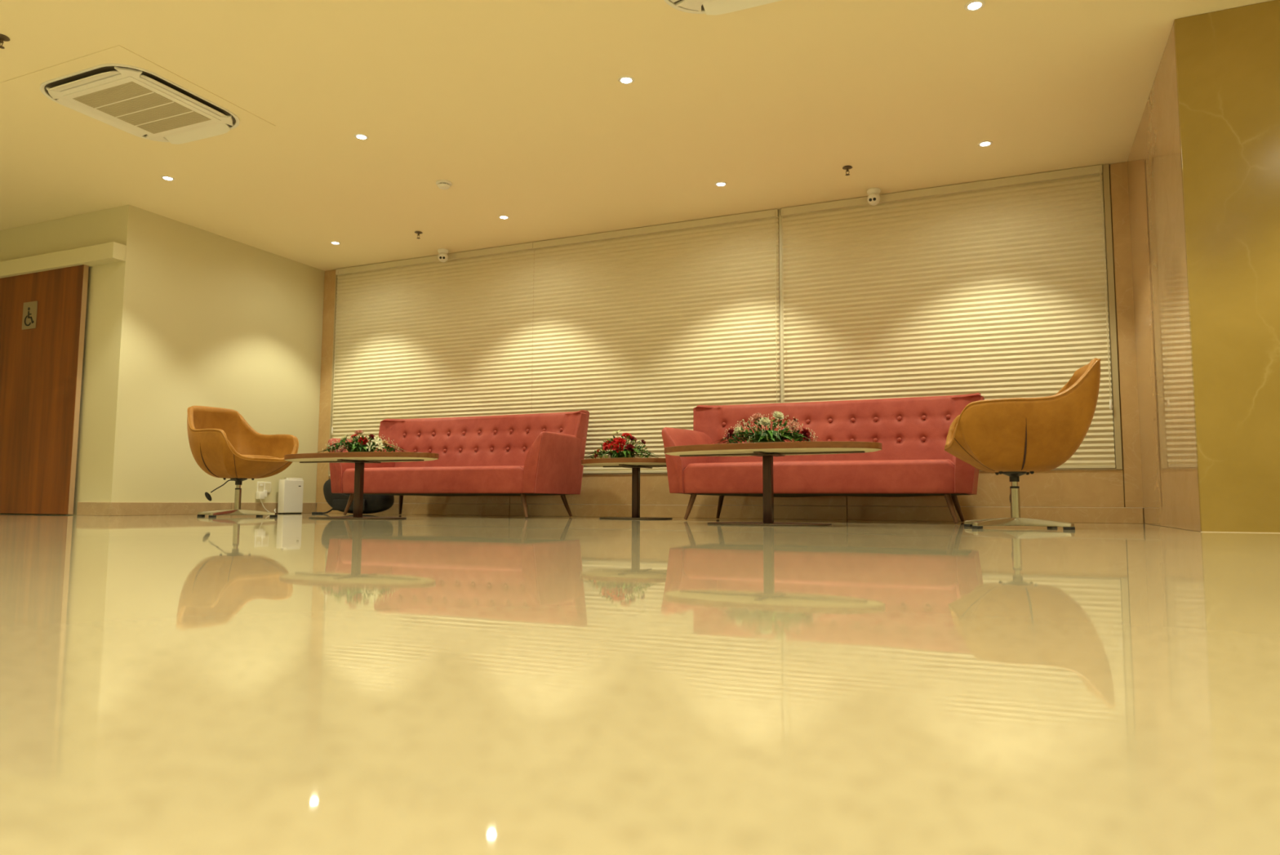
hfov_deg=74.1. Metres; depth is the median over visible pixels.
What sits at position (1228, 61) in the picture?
wall pillar
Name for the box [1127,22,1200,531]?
wall
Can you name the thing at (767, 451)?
coffee table
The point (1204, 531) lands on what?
trim
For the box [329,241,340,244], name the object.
recessed light
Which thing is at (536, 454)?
sofa
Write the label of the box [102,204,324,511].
wall
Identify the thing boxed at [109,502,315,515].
baseboard
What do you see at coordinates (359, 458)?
coffee table
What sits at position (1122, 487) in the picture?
wall
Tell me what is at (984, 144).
recessed light
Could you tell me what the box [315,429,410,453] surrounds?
flower arrangement
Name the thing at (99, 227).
wall
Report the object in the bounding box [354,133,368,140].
recessed light
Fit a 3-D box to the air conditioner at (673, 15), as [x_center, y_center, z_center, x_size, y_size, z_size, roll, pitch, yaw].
[0.442,-2.205,3.909,1.120,0.048,1.120,-2,-6,24]
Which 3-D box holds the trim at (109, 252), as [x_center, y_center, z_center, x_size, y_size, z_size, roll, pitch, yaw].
[-5.679,-1.476,7.829,2.605,0.140,0.115,-2,-6,24]
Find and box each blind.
[328,242,534,475]
[531,208,780,473]
[781,164,1115,468]
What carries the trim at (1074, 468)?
attached to the wall at (1122, 487)
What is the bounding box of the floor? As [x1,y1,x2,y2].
[0,513,1279,854]
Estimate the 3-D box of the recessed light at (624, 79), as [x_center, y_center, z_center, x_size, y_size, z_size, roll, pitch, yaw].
[-0.084,-2.118,5.173,0.100,0.004,0.100,-2,-6,24]
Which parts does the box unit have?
panel, lid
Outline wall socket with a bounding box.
[256,481,271,492]
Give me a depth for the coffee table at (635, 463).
6.91 m
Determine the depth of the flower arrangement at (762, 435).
5.28 m
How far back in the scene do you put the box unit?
8.80 m
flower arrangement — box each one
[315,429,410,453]
[578,430,658,459]
[715,410,818,444]
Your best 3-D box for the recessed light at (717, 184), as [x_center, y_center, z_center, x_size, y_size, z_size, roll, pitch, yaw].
[0.654,-1.965,6.852,0.100,0.004,0.100,-2,-6,24]
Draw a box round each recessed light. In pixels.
[160,175,174,181]
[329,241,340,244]
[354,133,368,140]
[497,215,509,219]
[617,75,634,84]
[715,182,727,186]
[964,0,985,11]
[977,140,992,146]
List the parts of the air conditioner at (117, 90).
frame, panel, access panel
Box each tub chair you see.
[186,405,298,517]
[944,357,1101,529]
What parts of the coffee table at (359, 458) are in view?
plate, mounting plate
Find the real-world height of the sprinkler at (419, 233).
0.061 m
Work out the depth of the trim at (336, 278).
9.33 m
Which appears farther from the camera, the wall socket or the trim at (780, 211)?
the wall socket
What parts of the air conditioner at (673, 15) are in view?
frame, panel, access panel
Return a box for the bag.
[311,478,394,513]
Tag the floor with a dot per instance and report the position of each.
(285, 683)
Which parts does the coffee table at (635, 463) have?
plate, mounting plate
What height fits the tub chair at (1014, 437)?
0.937 m
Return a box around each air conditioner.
[0,45,275,151]
[644,0,807,32]
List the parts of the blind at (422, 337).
cord, head rail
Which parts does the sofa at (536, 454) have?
leg, arm, leg, seat, backrest, leg, arm, leg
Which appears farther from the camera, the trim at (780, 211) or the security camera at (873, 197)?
the trim at (780, 211)
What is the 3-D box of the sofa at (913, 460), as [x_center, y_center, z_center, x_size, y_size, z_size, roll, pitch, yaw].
[1.385,0.226,6.407,2.268,0.955,0.957,-2,-6,24]
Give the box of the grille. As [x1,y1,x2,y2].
[73,81,211,133]
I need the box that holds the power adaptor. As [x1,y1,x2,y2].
[255,489,276,512]
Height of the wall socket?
0.110 m
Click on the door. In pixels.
(42, 314)
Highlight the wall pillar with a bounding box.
[1173,0,1279,532]
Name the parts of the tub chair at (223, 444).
leg, lever, leg, swivel plate, leg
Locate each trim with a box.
[0,241,126,278]
[328,275,337,476]
[582,468,1115,475]
[778,208,783,403]
[1102,164,1122,469]
[1204,531,1279,533]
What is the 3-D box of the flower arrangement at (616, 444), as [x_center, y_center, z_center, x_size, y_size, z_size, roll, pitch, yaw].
[-0.164,0.146,7.126,0.783,0.262,0.425,-2,-5,21]
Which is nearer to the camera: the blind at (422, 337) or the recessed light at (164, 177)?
the recessed light at (164, 177)
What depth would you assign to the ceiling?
5.54 m
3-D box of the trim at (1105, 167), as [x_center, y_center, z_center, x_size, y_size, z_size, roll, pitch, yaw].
[3.530,-0.839,6.338,0.042,2.307,0.065,-2,-6,24]
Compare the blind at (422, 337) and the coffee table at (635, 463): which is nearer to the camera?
the coffee table at (635, 463)
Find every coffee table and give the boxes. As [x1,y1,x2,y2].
[284,451,439,519]
[581,457,672,519]
[664,440,882,525]
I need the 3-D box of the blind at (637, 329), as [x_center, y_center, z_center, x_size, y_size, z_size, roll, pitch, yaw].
[0.075,-0.728,7.824,2.468,2.294,0.065,-2,-6,24]
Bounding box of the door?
[0,264,88,514]
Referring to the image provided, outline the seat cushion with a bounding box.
[243,454,278,457]
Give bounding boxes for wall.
[0,206,119,515]
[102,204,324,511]
[315,161,1143,517]
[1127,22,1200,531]
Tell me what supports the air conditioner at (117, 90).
attached to the ceiling
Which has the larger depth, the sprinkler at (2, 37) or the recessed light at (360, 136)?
the recessed light at (360, 136)
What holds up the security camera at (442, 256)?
attached to the ceiling
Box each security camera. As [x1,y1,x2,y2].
[437,248,448,262]
[866,187,880,205]
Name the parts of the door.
sign plate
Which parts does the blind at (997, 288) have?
cord, head rail, rail, cord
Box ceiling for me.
[0,0,1274,271]
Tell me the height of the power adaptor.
0.241 m
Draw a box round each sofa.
[327,409,589,517]
[662,392,984,523]
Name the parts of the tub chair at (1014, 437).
leg, leg, swivel plate, leg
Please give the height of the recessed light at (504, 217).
0.004 m
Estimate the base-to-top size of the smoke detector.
0.049 m
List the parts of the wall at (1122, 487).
marble panel, marble panel, marble panel, marble panel, marble panel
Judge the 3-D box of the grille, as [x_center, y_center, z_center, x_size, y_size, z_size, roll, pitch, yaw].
[-3.242,-2.075,5.538,0.560,0.005,0.560,-2,-6,24]
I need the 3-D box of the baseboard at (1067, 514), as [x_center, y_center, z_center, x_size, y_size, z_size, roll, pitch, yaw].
[0.057,0.760,7.723,7.851,0.116,0.057,-2,-6,24]
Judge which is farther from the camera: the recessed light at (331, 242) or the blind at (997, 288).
the recessed light at (331, 242)
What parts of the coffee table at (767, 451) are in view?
mounting plate, plate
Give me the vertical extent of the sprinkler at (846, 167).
0.061 m
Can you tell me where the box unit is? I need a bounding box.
[277,477,303,513]
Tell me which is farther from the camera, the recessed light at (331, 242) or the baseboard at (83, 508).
the recessed light at (331, 242)
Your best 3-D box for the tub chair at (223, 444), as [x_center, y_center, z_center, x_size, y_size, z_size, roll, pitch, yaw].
[-3.370,0.273,7.087,0.824,0.937,0.692,-3,-6,32]
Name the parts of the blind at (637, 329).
rail, head rail, cord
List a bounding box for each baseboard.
[76,502,110,515]
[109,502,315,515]
[315,502,1143,523]
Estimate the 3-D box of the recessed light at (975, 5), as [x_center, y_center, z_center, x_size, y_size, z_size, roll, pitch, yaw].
[1.730,-2.179,4.381,0.100,0.004,0.100,-2,-6,24]
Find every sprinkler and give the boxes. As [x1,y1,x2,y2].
[0,34,9,48]
[414,231,422,239]
[842,165,852,175]
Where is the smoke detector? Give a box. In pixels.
[435,179,452,189]

